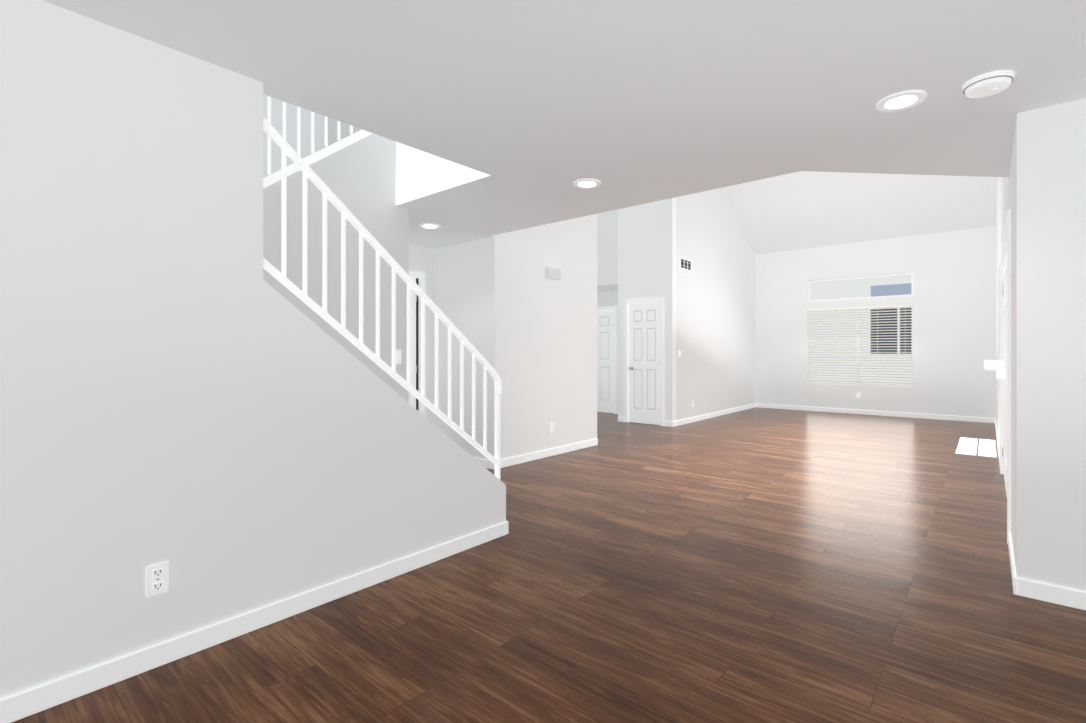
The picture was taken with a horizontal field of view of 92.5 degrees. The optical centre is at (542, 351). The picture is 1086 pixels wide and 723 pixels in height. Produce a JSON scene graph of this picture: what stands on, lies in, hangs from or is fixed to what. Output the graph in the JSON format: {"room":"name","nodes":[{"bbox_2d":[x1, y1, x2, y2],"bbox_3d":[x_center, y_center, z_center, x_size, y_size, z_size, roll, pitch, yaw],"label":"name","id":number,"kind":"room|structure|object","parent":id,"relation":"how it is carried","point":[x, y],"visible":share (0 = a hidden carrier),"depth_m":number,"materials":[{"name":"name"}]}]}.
{"room":"empty living room","nodes":[
{"label":"empty living room","id":0,"kind":"room"},
{"bbox_2d":[0,0,505,699],"bbox_3d":[-2.435,0.010,0.987,0.120,2.400,6.600,0,0,41],"label":"wall","id":1,"kind":"structure","parent":0,"point":[161,401],"depth_m":1.99,"materials":[{"name":"white paint"}]},
{"bbox_2d":[146,561,168,597],"bbox_3d":[-1.483,0.875,2.001,0.008,0.116,0.072,0,0,41],"label":"outlet","id":2,"kind":"object","parent":1,"relation":"attached to","point":[157,576],"visible":1,"depth_m":2.00,"materials":[{"name":"white plastic"}]},
{"bbox_2d":[263,116,501,479],"bbox_3d":[-0.786,-0.105,2.917,0.036,1.917,1.535,0,0,41],"label":"stair railing","id":3,"kind":"object","parent":1,"relation":"attached to","point":[286,149],"visible":0.94,"depth_m":2.79,"materials":[{"name":"white paint"}]},
{"bbox_2d":[263,133,408,402],"bbox_3d":[-1.785,-0.332,3.626,0.120,3.084,1.922,0,0,41],"label":"wall","id":4,"kind":"structure","parent":0,"point":[362,174],"depth_m":3.94,"materials":[{"name":"paint"}]},
{"bbox_2d":[263,96,371,188],"bbox_3d":[-1.818,-1.660,3.587,0.150,2.295,1.796,0,0,41],"label":"stair railing","id":5,"kind":"object","parent":4,"relation":"attached to","point":[273,178],"visible":0.15,"depth_m":3.68,"materials":[{"name":"white paint"}]},
{"bbox_2d":[396,350,400,363],"bbox_3d":[-1.179,0.040,4.228,0.017,0.116,0.072,0,0,41],"label":"switch","id":6,"kind":"object","parent":4,"relation":"attached to","point":[398,352],"visible":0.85,"depth_m":4.23,"materials":[{"name":"white plastic"}]},
{"bbox_2d":[263,94,433,423],"bbox_3d":[-3.867,-1.478,3.051,0.120,5.376,7.880,0,0,41],"label":"wall","id":7,"kind":"structure","parent":0,"point":[421,259],"depth_m":4.98,"materials":[{"name":"paint"}]},
{"bbox_2d":[409,271,424,415],"bbox_3d":[-1.676,0.157,5.573,0.176,2.106,0.932,0,0,41],"label":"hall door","id":8,"kind":"structure","parent":7,"relation":"in","point":[418,277],"depth_m":5.84,"materials":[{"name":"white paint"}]},
{"bbox_2d":[324,118,490,204],"bbox_3d":[-1.152,-2.678,4.266,2.430,2.975,0.126,0,0,41],"label":"wall","id":9,"kind":"structure","parent":0,"point":[419,173],"depth_m":4.01,"materials":[{"name":"paint"}]},
{"bbox_2d":[434,214,596,459],"bbox_3d":[-0.324,-1.478,6.430,1.120,5.376,1.860,0,0,41],"label":"wall","id":10,"kind":"structure","parent":0,"point":[538,333],"depth_m":5.83,"materials":[{"name":"white paint"}]},
{"bbox_2d":[0,403,1085,722],"bbox_3d":[1.799,1.167,3.433,8.060,0.085,15.820,0,0,41],"label":"baseboard","id":11,"kind":"structure","parent":10,"relation":"attached to","point":[29,702],"depth_m":2.44,"materials":[{"name":"paint"}]},
{"bbox_2d":[550,423,554,432],"bbox_3d":[0.112,0.885,6.071,0.008,0.116,0.072,0,0,41],"label":"wall outlet","id":12,"kind":"object","parent":10,"relation":"attached to","point":[552,425],"visible":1,"depth_m":6.06,"materials":[{"name":"white plastic"}]},
{"bbox_2d":[545,267,560,279],"bbox_3d":[0.118,-0.915,6.046,0.048,0.120,0.240,0,0,41],"label":"box","id":13,"kind":"object","parent":10,"relation":"attached to","point":[553,273],"visible":1,"depth_m":6.01,"materials":[{"name":"plastic"}]},
{"bbox_2d":[12,407,1085,722],"bbox_3d":[1.137,1.260,3.998,10.040,0.100,16.060,0,0,41],"label":"floor","id":14,"kind":"structure","parent":0,"point":[753,565],"depth_m":2.39,"materials":[{"name":"brown wood"}]},
{"bbox_2d":[956,437,996,456],"bbox_3d":[5.549,1.207,6.654,0.370,0.006,1.510,0,0,41],"label":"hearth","id":15,"kind":"structure","parent":14,"relation":"on","point":[968,446],"depth_m":6.56,"materials":[{"name":"white tile"}]},
{"bbox_2d":[42,0,1085,248],"bbox_3d":[-0.440,-1.340,0.789,8.030,0.300,8.890,0,0,41],"label":"ceiling","id":16,"kind":"structure","parent":0,"point":[650,101],"depth_m":2.25,"materials":[{"name":"white paint"}]},
{"bbox_2d":[419,223,440,228],"bbox_3d":[-1.064,-1.185,4.899,0.196,0.010,0.196,0,0,41],"label":"recessed light","id":17,"kind":"object","parent":16,"relation":"in","point":[424,225],"visible":1,"depth_m":4.89,"materials":[{"name":"paint"}]},
{"bbox_2d":[573,179,600,188],"bbox_3d":[0.310,-1.185,3.663,0.196,0.010,0.196,0,0,41],"label":"recessed light","id":18,"kind":"object","parent":16,"relation":"in","point":[581,183],"visible":1,"depth_m":3.66,"materials":[{"name":"paint"}]},
{"bbox_2d":[876,90,925,111],"bbox_3d":[1.691,-1.185,2.459,0.196,0.010,0.196,0,0,41],"label":"recessed light","id":19,"kind":"object","parent":16,"relation":"in","point":[903,100],"visible":1,"depth_m":2.45,"materials":[{"name":"paint"}]},
{"bbox_2d":[962,70,1014,97],"bbox_3d":[1.952,-1.164,2.282,0.176,0.050,0.176,0,0,41],"label":"smoke detector","id":20,"kind":"object","parent":16,"relation":"attached to","point":[991,83],"visible":1,"depth_m":2.24,"materials":[{"name":"white plastic"}]},
{"bbox_2d":[597,291,617,413],"bbox_3d":[1.333,0.010,10.341,1.860,2.400,0.120,0,0,41],"label":"wall","id":21,"kind":"structure","parent":0,"point":[604,299],"depth_m":10.25,"materials":[{"name":"white paint"}]},
{"bbox_2d":[597,306,616,413],"bbox_3d":[1.110,0.157,10.495,0.932,2.106,0.176,0,0,41],"label":"hallway door","id":22,"kind":"structure","parent":21,"relation":"in","point":[606,316],"depth_m":10.32,"materials":[{"name":"white paint"}]},
{"bbox_2d":[597,285,617,292],"bbox_3d":[0.986,-1.240,10.026,1.740,0.100,0.810,0,0,41],"label":"ceiling","id":23,"kind":"structure","parent":0,"point":[611,288],"depth_m":9.75,"materials":[{"name":"white paint"}]},
{"bbox_2d":[597,197,675,425],"bbox_3d":[1.075,-1.478,9.338,2.770,5.376,0.120,0,0,41],"label":"wall","id":24,"kind":"structure","parent":0,"point":[646,232],"depth_m":8.75,"materials":[{"name":"paint"}]},
{"bbox_2d":[625,297,663,425],"bbox_3d":[1.717,0.157,8.753,0.737,2.106,0.176,0,0,41],"label":"closet door","id":25,"kind":"structure","parent":24,"relation":"in","point":[644,318],"depth_m":8.72,"materials":[{"name":"white paint"}]},
{"bbox_2d":[676,188,754,420],"bbox_3d":[3.404,-1.384,10.025,0.120,5.188,3.950,0,0,41],"label":"wall","id":26,"kind":"structure","parent":0,"point":[715,301],"depth_m":9.62,"materials":[{"name":"paint"}]},
{"bbox_2d":[679,257,691,271],"bbox_3d":[2.405,-1.472,8.754,0.009,0.195,0.460,0,0,41],"label":"air vent","id":27,"kind":"object","parent":26,"relation":"in","point":[685,264],"visible":1,"depth_m":8.74,"materials":[{"name":"white plastic"}]},
{"bbox_2d":[720,171,996,253],"bbox_3d":[2.520,-3.184,7.969,6.985,2.203,8.225,0,0,41],"label":"ceiling","id":28,"kind":"structure","parent":0,"point":[801,209],"depth_m":9.31,"materials":[{"name":"white paint"}]},
{"bbox_2d":[755,226,995,417],"bbox_3d":[6.205,-0.465,10.151,3.975,3.350,0.120,0,0,41],"label":"wall","id":29,"kind":"structure","parent":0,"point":[954,298],"depth_m":9.55,"materials":[{"name":"paint"}]},
{"bbox_2d":[808,304,912,386],"bbox_3d":[6.149,-0.121,10.155,1.771,1.530,0.062,0,0,40],"label":"window blinds","id":30,"kind":"object","parent":29,"relation":"attached to","point":[838,309],"depth_m":10.11,"materials":[{"name":"white plastic"}]},
{"bbox_2d":[996,125,1015,567],"bbox_3d":[5.145,-1.478,5.757,0.120,5.376,8.180,0,0,41],"label":"wall","id":31,"kind":"structure","parent":0,"point":[1006,186],"depth_m":3.17,"materials":[{"name":"white paint"}]},
{"bbox_2d":[984,360,1002,379],"bbox_3d":[4.171,0.163,4.814,0.134,0.175,0.240,0,0,41],"label":"shelf ledge","id":32,"kind":"object","parent":31,"relation":"attached to","point":[997,365],"visible":1,"depth_m":4.72,"materials":[{"name":"white paint"}]},
{"bbox_2d":[1000,244,1006,495],"bbox_3d":[4.205,0.157,4.670,0.136,2.106,1.266,0,0,41],"label":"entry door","id":33,"kind":"structure","parent":31,"relation":"in","point":[1003,268],"depth_m":5.04,"materials":[{"name":"white paint"}]},
{"bbox_2d":[1003,209,1010,543],"bbox_3d":[3.383,0.157,3.707,0.136,2.106,1.266,0,0,41],"label":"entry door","id":34,"kind":"structure","parent":31,"relation":"in","point":[1007,232],"depth_m":3.27,"materials":[{"name":"white paint"}]},
{"bbox_2d":[1016,98,1085,591],"bbox_3d":[3.565,0.010,1.649,3.055,2.400,0.120,0,0,41],"label":"wall","id":35,"kind":"structure","parent":0,"point":[1051,140],"depth_m":2.51,"materials":[{"name":"white paint"}]},
{"label":"outside","id":36,"kind":"structure","parent":0,"visible":0},
{"bbox_2d":[808,272,913,386],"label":"window","id":37,"kind":"structure","parent":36,"point":[894,285],"depth_m":12.73,"materials":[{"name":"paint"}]}
]}

